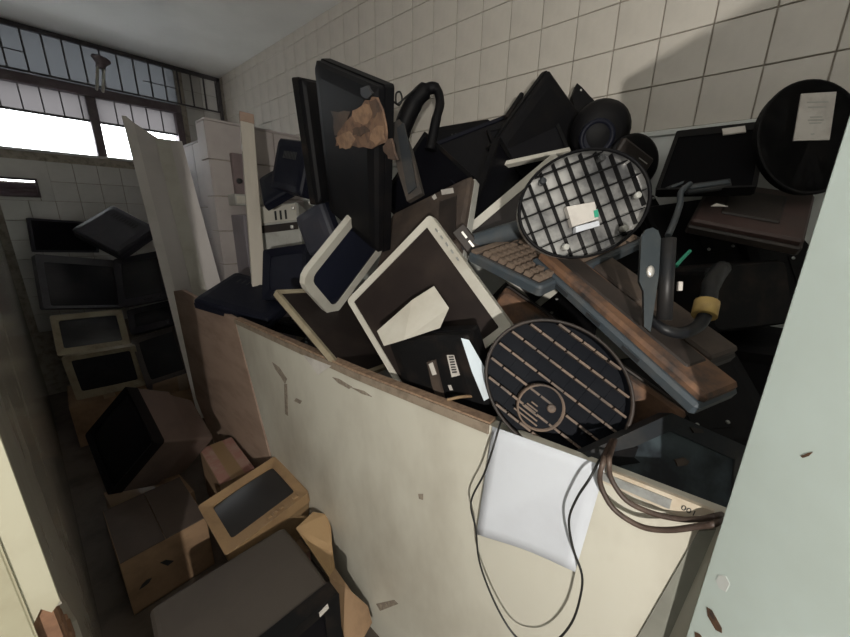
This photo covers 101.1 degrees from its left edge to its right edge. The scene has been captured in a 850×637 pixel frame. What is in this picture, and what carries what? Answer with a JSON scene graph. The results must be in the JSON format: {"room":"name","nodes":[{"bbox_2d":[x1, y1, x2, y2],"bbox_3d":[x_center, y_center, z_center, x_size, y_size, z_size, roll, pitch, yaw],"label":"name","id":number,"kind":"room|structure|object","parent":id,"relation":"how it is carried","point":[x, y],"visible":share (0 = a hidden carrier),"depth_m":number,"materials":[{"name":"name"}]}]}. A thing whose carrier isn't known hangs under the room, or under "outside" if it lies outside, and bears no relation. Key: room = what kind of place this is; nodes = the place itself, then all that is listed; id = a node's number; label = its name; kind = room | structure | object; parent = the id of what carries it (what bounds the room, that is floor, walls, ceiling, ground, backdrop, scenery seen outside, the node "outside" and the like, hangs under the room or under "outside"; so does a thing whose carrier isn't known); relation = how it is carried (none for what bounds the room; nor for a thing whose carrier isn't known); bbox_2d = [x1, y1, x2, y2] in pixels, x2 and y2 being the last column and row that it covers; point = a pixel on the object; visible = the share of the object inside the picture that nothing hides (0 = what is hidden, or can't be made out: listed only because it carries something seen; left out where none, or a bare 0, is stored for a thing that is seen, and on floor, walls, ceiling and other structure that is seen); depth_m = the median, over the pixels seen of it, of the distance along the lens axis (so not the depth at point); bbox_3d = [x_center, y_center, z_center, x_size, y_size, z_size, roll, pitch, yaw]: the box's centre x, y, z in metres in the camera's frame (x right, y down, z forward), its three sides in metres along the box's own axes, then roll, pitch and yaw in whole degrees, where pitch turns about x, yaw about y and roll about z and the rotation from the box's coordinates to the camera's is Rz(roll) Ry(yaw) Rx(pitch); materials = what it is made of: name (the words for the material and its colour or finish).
{"room":"storage room","nodes":[
{"label":"storage room","id":0,"kind":"room"},
{"bbox_2d":[0,238,102,636],"bbox_3d":[-2.010,-0.357,1.539,3.500,2.770,0.123,14,21,39],"label":"door frame","id":1,"kind":"structure","parent":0,"point":[40,537],"depth_m":0.81,"materials":[{"name":"paint"}]},
{"bbox_2d":[0,542,38,636],"bbox_3d":[-0.705,-0.013,0.421,0.004,2.770,0.087,14,21,39],"label":"trim","id":2,"kind":"structure","parent":1,"relation":"attached to","point":[15,619],"depth_m":0.59,"materials":[{"name":"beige paint"}]},
{"bbox_2d":[0,70,220,394],"bbox_3d":[-2.645,-0.865,3.273,0.161,2.770,2.000,14,21,39],"label":"wall","id":3,"kind":"structure","parent":0,"point":[72,188],"depth_m":2.87,"materials":[{"name":"tile"}]},
{"bbox_2d":[0,176,40,197],"bbox_3d":[-3.080,-0.989,2.638,0.083,0.137,0.233,14,21,39],"label":"air vent","id":4,"kind":"object","parent":3,"relation":"in","point":[7,188],"visible":1,"depth_m":2.65,"materials":[{"name":"black metal"}]},
{"bbox_2d":[0,24,185,161],"bbox_3d":[-2.808,-1.737,2.803,0.190,0.840,1.445,14,21,39],"label":"window","id":5,"kind":"structure","parent":3,"relation":"in","point":[20,91],"depth_m":2.79,"materials":[{"name":"glass"}]},
{"bbox_2d":[0,18,223,120],"bbox_3d":[-2.596,-1.972,2.789,0.025,0.365,1.797,14,21,39],"label":"window grille","id":6,"kind":"object","parent":5,"relation":"attached to","point":[18,26],"visible":0.97,"depth_m":2.83,"materials":[{"name":"metal"}]},
{"bbox_2d":[90,53,110,92],"bbox_3d":[-2.534,-1.925,2.763,0.119,0.266,0.119,0,16,-4],"label":"lamp","id":7,"kind":"object","parent":6,"relation":"attached to","point":[101,62],"visible":1,"depth_m":2.73,"materials":[{"name":"metal"}]},
{"bbox_2d":[90,53,110,69],"bbox_3d":[-2.533,-2.001,2.741,0.120,0.091,0.118,14,21,39],"label":"socket","id":8,"kind":"object","parent":7,"relation":"attached to","point":[101,62],"depth_m":2.71,"materials":[{"name":"red paint"}]},
{"bbox_2d":[0,0,342,77],"bbox_3d":[-1.360,-1.305,-0.357,6.700,0.120,5.400,14,21,39],"label":"ceiling","id":9,"kind":"structure","parent":0,"point":[212,38],"depth_m":2.44,"materials":[{"name":"grey paint"}]},
{"bbox_2d":[183,140,216,263],"bbox_3d":[-1.871,-0.379,3.021,1.032,2.000,0.120,14,21,39],"label":"wall","id":10,"kind":"structure","parent":0,"point":[191,149],"depth_m":2.60,"materials":[{"name":"tile"}]},
{"bbox_2d":[49,384,378,636],"bbox_3d":[-1.371,1.473,0.405,6.800,0.100,5.400,14,21,39],"label":"floor","id":11,"kind":"structure","parent":0,"point":[117,618],"depth_m":1.69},
{"bbox_2d":[67,385,146,446],"bbox_3d":[-2.290,0.634,2.557,0.421,0.295,0.400,16,22,42],"label":"carton","id":12,"kind":"object","parent":11,"relation":"on","point":[84,412],"visible":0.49,"depth_m":2.32,"materials":[{"name":"cardboard"}]},
{"bbox_2d":[62,343,145,399],"bbox_3d":[-2.207,0.341,2.435,0.372,0.333,0.232,-11,20,-35],"label":"monitor","id":13,"kind":"object","parent":12,"relation":"on","point":[97,372],"visible":0.96,"depth_m":2.36,"materials":[{"name":"beige plastic"}]},
{"bbox_2d":[50,309,129,358],"bbox_3d":[-2.294,0.107,2.410,0.296,0.315,0.370,15,21,41],"label":"monitor","id":14,"kind":"object","parent":13,"relation":"on","point":[74,333],"visible":0.89,"depth_m":2.36,"materials":[{"name":"beige plastic"}]},
{"bbox_2d":[31,254,122,309],"bbox_3d":[-2.465,-0.255,2.471,0.331,0.430,0.499,8,17,23],"label":"monitor","id":15,"kind":"object","parent":14,"relation":"on","point":[62,282],"visible":0.94,"depth_m":2.39,"materials":[{"name":"grey plastic"}]},
{"bbox_2d":[26,218,98,252],"bbox_3d":[-2.623,-0.597,2.544,0.062,0.258,0.383,8,17,22],"label":"monitor","id":16,"kind":"object","parent":15,"relation":"on","point":[45,235],"visible":0.76,"depth_m":2.48,"materials":[{"name":"black plastic"}]},
{"bbox_2d":[131,326,186,384],"bbox_3d":[-1.831,0.241,2.499,0.404,0.414,0.262,0,16,-2],"label":"monitor","id":17,"kind":"object","parent":13,"relation":"on","point":[159,356],"visible":0.85,"depth_m":2.42,"materials":[{"name":"grey plastic"}]},
{"bbox_2d":[127,301,174,334],"bbox_3d":[-2.059,-0.017,2.690,0.337,0.262,0.244,-2,16,-11],"label":"monitor","id":18,"kind":"object","parent":17,"relation":"on","point":[157,316],"visible":0.82,"depth_m":2.62,"materials":[{"name":"grey plastic"}]},
{"bbox_2d":[113,251,167,307],"bbox_3d":[-1.960,-0.292,2.499,0.389,0.390,0.322,0,16,-3],"label":"monitor","id":19,"kind":"object","parent":18,"relation":"on","point":[139,279],"visible":0.75,"depth_m":2.41,"materials":[{"name":"grey plastic"}]},
{"bbox_2d":[73,206,152,260],"bbox_3d":[-2.135,-0.597,2.433,0.415,0.357,0.288,3,16,7],"label":"monitor","id":20,"kind":"object","parent":19,"relation":"on","point":[113,231],"visible":0.87,"depth_m":2.38,"materials":[{"name":"black plastic"}]},
{"bbox_2d":[104,474,196,508],"bbox_3d":[-1.421,0.950,1.818,0.341,0.125,0.290,13,20,35],"label":"carton","id":21,"kind":"object","parent":11,"relation":"on","point":[112,500],"visible":0.16,"depth_m":1.79,"materials":[{"name":"cardboard"}]},
{"bbox_2d":[85,387,211,494],"bbox_3d":[-1.359,0.586,1.756,0.483,0.520,0.444,14,20,37],"label":"monitor","id":22,"kind":"object","parent":21,"relation":"on","point":[145,437],"visible":1,"depth_m":1.67,"materials":[{"name":"black plastic"}]},
{"bbox_2d":[103,477,214,614],"bbox_3d":[-1.166,0.964,1.538,0.362,0.259,0.285,14,21,39],"label":"carton","id":23,"kind":"object","parent":11,"relation":"on","point":[160,538],"visible":0.96,"depth_m":1.45,"materials":[{"name":"cardboard"}]},
{"bbox_2d":[160,560,172,565],"bbox_3d":[-1.039,0.983,1.411,0.002,0.035,0.043,14,21,39],"label":"print","id":24,"kind":"object","parent":23,"relation":"attached to","point":[162,562],"depth_m":1.41,"materials":[{"name":"black plastic"}]},
{"bbox_2d":[122,116,219,417],"bbox_3d":[-1.526,-0.256,2.341,0.454,1.917,0.215,-11,20,-35],"label":"leaning board","id":25,"kind":"object","parent":11,"relation":"on","point":[185,257],"visible":0.69,"depth_m":2.21,"materials":[{"name":"white paint"}]},
{"bbox_2d":[153,373,194,405],"bbox_3d":[-1.931,0.603,2.815,0.380,0.225,0.381,-11,20,-35],"label":"carton","id":26,"kind":"object","parent":11,"relation":"on","point":[178,386],"visible":0.21,"depth_m":2.69,"materials":[{"name":"cardboard"}]},
{"bbox_2d":[174,290,271,467],"bbox_3d":[-1.187,0.403,2.032,1.471,1.045,0.020,14,21,39],"label":"board","id":27,"kind":"object","parent":11,"relation":"on","point":[222,383],"visible":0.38,"depth_m":1.94,"materials":[{"name":"brown wood"}]},
{"bbox_2d":[194,273,286,328],"bbox_3d":[-0.914,-0.104,1.839,0.435,0.220,0.306,4,16,11],"label":"monitor","id":28,"kind":"object","parent":27,"relation":"on","point":[235,295],"visible":0.63,"depth_m":1.75,"materials":[{"name":"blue plastic"}]},
{"bbox_2d":[260,202,305,250],"bbox_3d":[-0.870,-0.532,2.140,0.321,0.340,0.262,1,16,0],"label":"case","id":29,"kind":"object","parent":28,"relation":"on","point":[277,232],"visible":0.54,"depth_m":2.04,"materials":[{"name":"grey plastic"}]},
{"bbox_2d":[262,244,312,300],"bbox_3d":[-0.656,-0.231,1.790,0.306,0.309,0.260,7,17,20],"label":"monitor","id":30,"kind":"object","parent":28,"relation":"on","point":[282,268],"visible":0.57,"depth_m":1.72,"materials":[{"name":"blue plastic"}]},
{"bbox_2d":[290,201,337,255],"bbox_3d":[-0.469,-0.385,1.506,0.257,0.238,0.074,11,19,31],"label":"monitor","id":31,"kind":"object","parent":30,"relation":"on","point":[317,223],"visible":0.74,"depth_m":1.47,"materials":[{"name":"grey plastic"}]},
{"bbox_2d":[292,77,328,204],"bbox_3d":[-0.369,-0.676,1.361,0.072,0.454,0.352,7,17,21],"label":"monitor","id":32,"kind":"object","parent":31,"relation":"on","point":[305,90],"visible":0.48,"depth_m":1.24,"materials":[{"name":"black plastic"}]},
{"bbox_2d":[200,437,254,497],"bbox_3d":[-1.034,0.862,1.856,0.160,0.285,0.361,-14,22,-43],"label":"carton","id":33,"kind":"object","parent":11,"relation":"on","point":[224,462],"visible":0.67,"depth_m":1.80,"materials":[{"name":"cardboard"}]},
{"bbox_2d":[150,529,341,636],"bbox_3d":[-0.547,1.009,1.100,0.363,0.335,0.430,16,22,42],"label":"monitor","id":34,"kind":"object","parent":11,"relation":"on","point":[272,588],"visible":1,"depth_m":1.07,"materials":[{"name":"black plastic"}]},
{"bbox_2d":[231,215,296,339],"bbox_3d":[-1.186,-0.011,2.688,0.222,1.500,0.300,14,21,39],"label":"cabinet","id":35,"kind":"object","parent":11,"relation":"on","point":[239,222],"visible":0.08,"depth_m":2.42,"materials":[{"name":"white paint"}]},
{"bbox_2d":[296,538,310,560],"bbox_3d":[-0.696,1.034,1.550,0.225,0.135,0.361,-14,22,-43],"label":"carton","id":36,"kind":"object","parent":11,"relation":"on","point":[299,541],"visible":0.05,"depth_m":1.50,"materials":[{"name":"cardboard"}]},
{"bbox_2d":[198,457,309,560],"bbox_3d":[-0.706,0.852,1.480,0.306,0.301,0.341,15,21,41],"label":"monitor","id":37,"kind":"object","parent":36,"relation":"on","point":[268,499],"visible":0.94,"depth_m":1.43,"materials":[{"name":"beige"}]},
{"bbox_2d":[300,336,315,347],"bbox_3d":[-0.348,0.091,1.519,0.340,0.144,0.274,12,19,33],"label":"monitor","id":38,"kind":"object","parent":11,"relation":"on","point":[306,340],"visible":0.02,"depth_m":1.50,"materials":[{"name":"black plastic"}]},
{"bbox_2d":[234,317,725,636],"bbox_3d":[-0.199,0.572,1.191,1.820,1.238,0.052,14,21,39],"label":"partition panel","id":39,"kind":"object","parent":11,"relation":"on","point":[394,468],"depth_m":0.95,"materials":[{"name":"white laminate"}]},
{"bbox_2d":[296,512,371,636],"bbox_3d":[-0.338,0.945,1.300,0.366,0.265,0.120,16,22,43],"label":"flap","id":40,"kind":"object","parent":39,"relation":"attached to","point":[315,530],"visible":0.98,"depth_m":1.27,"materials":[{"name":"brown cardboard"}]},
{"bbox_2d":[447,395,471,400],"bbox_3d":[0.088,0.196,0.863,0.070,0.015,0.011,-2,16,-10],"label":"stick","id":41,"kind":"object","parent":39,"relation":"on","point":[459,396],"visible":1,"depth_m":0.86,"materials":[{"name":"beige wood"}]},
{"bbox_2d":[470,420,601,636],"bbox_3d":[0.224,0.456,0.748,0.249,0.493,0.100,14,21,39],"label":"cable","id":42,"kind":"object","parent":39,"relation":"hanging from","point":[500,422],"visible":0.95,"depth_m":0.68,"materials":[{"name":"black rubber"}]},
{"bbox_2d":[477,426,605,571],"bbox_3d":[0.216,0.383,0.717,0.236,0.313,0.010,14,21,39],"label":"paper sheet","id":43,"kind":"object","parent":39,"relation":"hanging from","point":[530,488],"visible":0.95,"depth_m":0.71,"materials":[{"name":"white paper"}]},
{"bbox_2d":[484,318,634,449],"bbox_3d":[0.273,0.139,0.728,0.300,0.271,0.120,4,16,9],"label":"pedestal","id":44,"kind":"object","parent":39,"relation":"on","point":[556,381],"visible":0.81,"depth_m":0.73,"materials":[{"name":"brown plastic"}]},
{"bbox_2d":[533,253,736,413],"bbox_3d":[0.396,-0.011,0.726,0.109,0.233,0.424,-6,18,-24],"label":"monitor","id":45,"kind":"object","parent":44,"relation":"on","point":[692,380],"visible":0.87,"depth_m":0.64,"materials":[{"name":"plastic"}]},
{"bbox_2d":[516,147,651,258],"bbox_3d":[0.344,-0.250,0.765,0.295,0.234,0.090,-1,16,-6],"label":"pedestal","id":46,"kind":"object","parent":45,"relation":"on","point":[585,202],"visible":1,"depth_m":0.77,"materials":[{"name":"black plastic"}]},
{"bbox_2d":[637,228,731,338],"bbox_3d":[0.515,-0.072,0.657,0.288,0.188,0.094,-6,18,-24],"label":"chair armrest","id":47,"kind":"object","parent":45,"relation":"on","point":[657,255],"visible":1,"depth_m":0.61,"materials":[{"name":"black plastic"}]},
{"bbox_2d":[602,467,714,522],"bbox_3d":[0.364,0.283,0.565,0.155,0.036,0.010,14,21,39],"label":"trim","id":48,"kind":"structure","parent":39,"relation":"attached to","point":[671,502],"depth_m":0.56,"materials":[{"name":"plastic"}]},
{"bbox_2d":[597,438,723,532],"bbox_3d":[0.379,0.284,0.573,0.178,0.095,0.101,14,21,39],"label":"cable","id":49,"kind":"object","parent":39,"relation":"on","point":[714,523],"visible":0.91,"depth_m":0.56,"materials":[{"name":"black rubber"}]},
{"bbox_2d":[606,438,724,522],"bbox_3d":[0.386,0.273,0.573,0.174,0.073,0.088,14,21,39],"label":"cable","id":50,"kind":"object","parent":39,"relation":"on","point":[717,515],"visible":0.97,"depth_m":0.56,"materials":[{"name":"black rubber"}]},
{"bbox_2d":[493,283,504,298],"bbox_3d":[0.430,-0.059,1.369,0.340,0.101,0.280,10,18,28],"label":"monitor","id":51,"kind":"object","parent":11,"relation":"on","point":[497,292],"visible":0.02,"depth_m":1.42,"materials":[{"name":"black plastic"}]},
{"bbox_2d":[496,282,596,334],"bbox_3d":[0.404,-0.031,1.191,0.340,0.159,0.270,10,18,28],"label":"monitor","id":52,"kind":"object","parent":51,"relation":"on","point":[557,305],"visible":0.19,"depth_m":1.11,"materials":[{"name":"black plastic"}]},
{"bbox_2d":[472,153,558,305],"bbox_3d":[0.374,-0.274,1.109,0.492,0.485,0.178,-1,16,-9],"label":"monitor","id":53,"kind":"object","parent":52,"relation":"on","point":[504,210],"visible":0.09,"depth_m":1.12,"materials":[{"name":"white plastic"}]},
{"bbox_2d":[474,123,570,218],"bbox_3d":[0.321,-0.496,1.275,0.269,0.502,0.453,16,22,41],"label":"monitor","id":54,"kind":"object","parent":53,"relation":"on","point":[495,179],"depth_m":1.26,"materials":[{"name":"black plastic"}]},
{"bbox_2d":[437,115,505,184],"bbox_3d":[0.258,-0.687,1.473,0.469,0.389,0.298,-3,17,-14],"label":"monitor","id":55,"kind":"object","parent":54,"relation":"on","point":[468,147],"visible":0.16,"depth_m":1.51,"materials":[{"name":"black plastic"}]},
{"bbox_2d":[391,132,474,214],"bbox_3d":[-0.002,-0.549,1.487,0.452,0.456,0.112,15,21,40],"label":"monitor","id":56,"kind":"object","parent":55,"relation":"on","point":[436,169],"visible":0.4,"depth_m":1.46,"materials":[{"name":"black plastic"}]},
{"bbox_2d":[396,81,444,151],"bbox_3d":[-0.031,-0.794,1.383,0.213,0.255,0.092,5,17,15],"label":"stand","id":57,"kind":"object","parent":56,"relation":"on","point":[411,107],"visible":0.87,"depth_m":1.35,"materials":[{"name":"black plastic"}]},
{"bbox_2d":[394,88,416,105],"bbox_3d":[-0.110,-0.838,1.289,0.084,0.090,0.270,14,21,39],"label":"cable","id":58,"kind":"object","parent":57,"relation":"on","point":[413,90],"visible":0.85,"depth_m":1.33,"materials":[{"name":"black plastic"}]},
{"bbox_2d":[504,92,523,119],"bbox_3d":[0.346,-0.825,1.360,0.080,0.101,0.019,-6,17,-22],"label":"stick","id":59,"kind":"object","parent":55,"relation":"on","point":[520,96],"visible":0.82,"depth_m":1.35,"materials":[{"name":"black plastic"}]},
{"bbox_2d":[469,234,639,295],"bbox_3d":[0.373,-0.194,0.967,0.474,0.178,0.236,-10,19,-33],"label":"keyboard","id":60,"kind":"object","parent":53,"relation":"on","point":[512,261],"visible":0.35,"depth_m":0.88,"materials":[{"name":"plastic"}]},
{"bbox_2d":[461,220,522,251],"bbox_3d":[0.196,-0.230,0.981,0.204,0.111,0.055,9,18,26],"label":"column","id":61,"kind":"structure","parent":60,"relation":"on","point":[507,232],"depth_m":0.96,"materials":[{"name":"plastic"}]},
{"bbox_2d":[686,116,849,636],"bbox_3d":[0.452,0.607,0.186,0.035,1.725,0.740,-1,16,-6],"label":"door","id":62,"kind":"structure","parent":11,"relation":"on","point":[779,566],"depth_m":0.38,"materials":[{"name":"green paint"}]},
{"bbox_3d":[-0.666,0.043,1.944,0.340,0.101,0.280,9,18,26],"label":"monitor","id":63,"kind":"object","parent":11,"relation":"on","visible":0},
{"bbox_2d":[239,111,262,286],"bbox_3d":[-0.943,-0.587,1.927,0.078,1.073,0.461,-5,17,-20],"label":"wooden post","id":64,"kind":"object","parent":63,"relation":"on","point":[246,120],"visible":0.79,"depth_m":1.92,"materials":[{"name":"paint"}]},
{"bbox_2d":[259,138,308,210],"bbox_3d":[-0.705,-0.737,1.793,0.392,0.358,0.313,0,16,-2],"label":"monitor","id":65,"kind":"object","parent":64,"relation":"on","point":[272,197],"depth_m":1.76,"materials":[{"name":"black plastic"}]},
{"bbox_2d":[195,117,303,340],"bbox_3d":[-1.266,-0.352,2.795,0.159,2.094,0.660,14,21,39],"label":"wall","id":66,"kind":"structure","parent":0,"point":[217,139],"depth_m":2.41,"materials":[{"name":"tile"}]},
{"bbox_2d":[229,153,244,193],"bbox_3d":[-1.268,-0.996,2.422,0.060,0.264,0.110,14,21,39],"label":"switch box","id":67,"kind":"object","parent":66,"relation":"attached to","point":[236,161],"visible":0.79,"depth_m":2.39,"materials":[{"name":"grey"}]},
{"bbox_2d":[228,194,262,205],"bbox_3d":[-1.251,-0.825,2.444,0.124,0.073,0.184,14,21,39],"label":"wall shelf","id":68,"kind":"object","parent":66,"relation":"attached to","point":[234,199],"visible":0.73,"depth_m":2.37,"materials":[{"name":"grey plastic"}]},
{"bbox_2d":[274,289,386,372],"bbox_3d":[-0.299,0.037,1.333,0.409,0.310,0.360,12,19,33],"label":"monitor","id":69,"kind":"object","parent":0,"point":[340,334],"visible":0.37,"depth_m":1.25,"materials":[{"name":"beige plastic"}]},
{"bbox_2d":[300,215,381,312],"bbox_3d":[-0.293,-0.224,1.323,0.126,0.424,0.428,16,22,41],"label":"monitor","id":70,"kind":"object","parent":69,"relation":"on","point":[339,265],"visible":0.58,"depth_m":1.28,"materials":[{"name":"white plastic"}]},
{"bbox_2d":[390,325,497,416],"bbox_3d":[0.044,0.142,0.942,0.326,0.302,0.103,14,20,37],"label":"monitor","id":71,"kind":"object","parent":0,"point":[436,362],"visible":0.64,"depth_m":0.88,"materials":[{"name":"black plastic"}]},
{"bbox_2d":[377,286,448,345],"bbox_3d":[-0.034,-0.006,0.925,0.194,0.152,0.085,3,16,6],"label":"fragment","id":72,"kind":"object","parent":71,"relation":"on","point":[426,312],"visible":1,"depth_m":0.92,"materials":[{"name":"beige paper"}]},
{"bbox_2d":[348,216,513,382],"bbox_3d":[-0.009,-0.019,1.014,0.535,0.534,0.136,15,21,40],"label":"monitor","id":73,"kind":"object","parent":71,"relation":"on","point":[428,257],"visible":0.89,"depth_m":0.99,"materials":[{"name":"white plastic"}]},
{"bbox_2d":[377,177,478,267],"bbox_3d":[-0.007,-0.248,1.169,0.455,0.425,0.269,13,20,35],"label":"monitor","id":74,"kind":"object","parent":73,"relation":"on","point":[453,206],"visible":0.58,"depth_m":1.13,"materials":[{"name":"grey plastic"}]},
{"bbox_2d":[315,58,398,251],"bbox_3d":[-0.211,-0.502,1.111,0.183,0.575,0.554,-13,21,-39],"label":"monitor","id":75,"kind":"object","parent":74,"relation":"on","point":[356,107],"visible":1,"depth_m":1.03,"materials":[{"name":"black plastic"}]},
{"bbox_2d":[393,119,424,202],"bbox_3d":[-0.057,-0.462,1.028,0.046,0.237,0.157,-11,20,-36],"label":"strut","id":76,"kind":"object","parent":75,"relation":"attached to","point":[407,168],"visible":0.92,"depth_m":1.01,"materials":[{"name":"grey plastic"}]},
{"bbox_2d":[452,224,480,254],"bbox_3d":[0.121,-0.224,1.005,0.090,0.094,0.038,6,17,18],"label":"block","id":77,"kind":"object","parent":74,"relation":"attached to","point":[462,234],"visible":0.73,"depth_m":0.99,"materials":[{"name":"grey plastic"}]},
{"bbox_2d":[219,0,849,422],"bbox_3d":[-0.005,-0.513,2.206,5.590,2.770,0.204,14,21,39],"label":"wall","id":78,"kind":"structure","parent":0,"point":[673,64],"depth_m":1.38,"materials":[{"name":"tile"}]},
{"bbox_2d":[437,119,488,140],"bbox_3d":[0.215,-0.781,1.667,0.362,0.348,0.196,1,16,-2],"label":"monitor","id":79,"kind":"object","parent":78,"relation":"on","point":[444,131],"visible":0.09,"depth_m":1.67,"materials":[{"name":"black plastic"}]},
{"bbox_2d":[486,71,593,179],"bbox_3d":[0.470,-0.661,1.321,0.475,0.470,0.129,-5,17,-21],"label":"monitor","id":80,"kind":"object","parent":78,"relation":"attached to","point":[545,105],"depth_m":1.27,"materials":[{"name":"black plastic"}]},
{"bbox_2d":[392,118,756,166],"bbox_3d":[-0.004,-0.884,1.975,5.440,0.019,0.032,14,21,39],"label":"trim","id":81,"kind":"structure","parent":78,"relation":"attached to","point":[667,132],"depth_m":1.21,"materials":[{"name":"paint"}]},
{"bbox_2d":[719,326,782,396],"bbox_3d":[1.012,0.204,1.133,0.380,0.337,0.382,9,18,25],"label":"monitor","id":82,"kind":"object","parent":78,"relation":"on","point":[756,347],"visible":0.2,"depth_m":0.98,"materials":[{"name":"black plastic"}]},
{"bbox_2d":[620,354,760,445],"bbox_3d":[0.709,0.230,0.934,0.359,0.255,0.231,1,16,-2],"label":"monitor","id":83,"kind":"object","parent":82,"relation":"attached to","point":[733,418],"visible":0.2,"depth_m":0.88,"materials":[{"name":"black plastic"}]},
{"bbox_2d":[632,260,790,332],"bbox_3d":[0.848,-0.043,1.058,0.332,0.289,0.306,-1,16,-5],"label":"monitor","id":84,"kind":"object","parent":82,"relation":"on","point":[755,293],"visible":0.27,"depth_m":0.92,"materials":[{"name":"black plastic"}]},
{"bbox_2d":[640,199,742,265],"bbox_3d":[0.921,-0.262,1.155,0.371,0.294,0.203,0,16,-2],"label":"monitor","id":85,"kind":"object","parent":84,"relation":"on","point":[705,250],"visible":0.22,"depth_m":1.11,"materials":[{"name":"black plastic"}]},
{"bbox_2d":[685,187,814,254],"bbox_3d":[0.911,-0.293,0.986,0.268,0.199,0.225,13,20,36],"label":"monitor","id":86,"kind":"object","parent":84,"relation":"on","point":[768,219],"visible":0.8,"depth_m":0.94,"materials":[{"name":"brown plastic"}]},
{"bbox_2d":[655,122,759,196],"bbox_3d":[0.829,-0.466,1.015,0.224,0.221,0.318,13,20,37],"label":"monitor","id":87,"kind":"object","parent":86,"relation":"on","point":[698,155],"depth_m":1.03,"materials":[{"name":"black plastic"}]},
{"bbox_2d":[664,181,692,236],"bbox_3d":[0.630,-0.276,0.871,0.024,0.142,0.245,14,20,38],"label":"rod","id":88,"kind":"object","parent":87,"relation":"attached to","point":[680,195],"visible":0.99,"depth_m":0.84,"materials":[{"name":"plastic"}]},
{"bbox_2d":[711,203,727,206],"bbox_3d":[0.779,-0.303,0.933,0.044,0.010,0.018,2,16,2],"label":"paper scrap","id":89,"kind":"object","parent":86,"relation":"on","point":[716,204],"visible":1,"depth_m":0.93,"materials":[{"name":"white paper"}]},
{"bbox_2d":[752,79,849,195],"bbox_3d":[0.993,-0.469,0.911,0.268,0.286,0.102,2,16,3],"label":"pedestal","id":90,"kind":"object","parent":86,"relation":"on","point":[797,136],"visible":0.93,"depth_m":0.90,"materials":[{"name":"black plastic"}]},
{"bbox_2d":[736,241,808,301],"bbox_3d":[1.155,-0.161,1.096,0.366,0.300,0.175,0,16,-2],"label":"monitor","id":91,"kind":"object","parent":82,"relation":"on","point":[793,263],"visible":0.16,"depth_m":1.06,"materials":[{"name":"black plastic"}]},
{"bbox_2d":[634,195,658,236],"bbox_3d":[0.878,-0.412,1.336,0.386,0.330,0.169,2,16,4],"label":"monitor","id":92,"kind":"object","parent":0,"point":[638,232],"visible":0.09,"depth_m":1.29,"materials":[{"name":"black plastic"}]},
{"bbox_2d":[611,133,658,179],"bbox_3d":[0.721,-0.547,1.223,0.216,0.175,0.073,-4,17,-16],"label":"pedestal","id":93,"kind":"object","parent":92,"relation":"on","point":[641,147],"visible":0.5,"depth_m":1.19,"materials":[{"name":"black plastic"}]},
{"bbox_2d":[570,98,631,149],"bbox_3d":[0.620,-0.663,1.236,0.199,0.197,0.136,2,16,2],"label":"base","id":94,"kind":"object","parent":93,"relation":"attached to","point":[602,122],"visible":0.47,"depth_m":1.19,"materials":[{"name":"black plastic"}]},
{"bbox_2d":[576,413,745,507],"bbox_3d":[0.465,0.283,0.687,0.343,0.188,0.139,0,16,-4],"label":"monitor","id":95,"kind":"object","parent":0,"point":[669,449],"visible":0.7,"depth_m":0.68,"materials":[{"name":"grey plastic"}]},
{"bbox_2d":[486,286,687,424],"bbox_3d":[0.335,0.172,0.916,0.571,0.474,0.107,13,20,35],"label":"monitor","id":96,"kind":"object","parent":95,"relation":"on","point":[650,400],"visible":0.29,"depth_m":0.80,"materials":[{"name":"brown plastic"}]},
{"bbox_2d":[593,250,736,365],"bbox_3d":[0.533,-0.047,0.815,0.147,0.223,0.342,-6,18,-24],"label":"monitor","id":97,"kind":"object","parent":95,"relation":"on","point":[717,349],"depth_m":0.75,"materials":[{"name":"brown plastic"}]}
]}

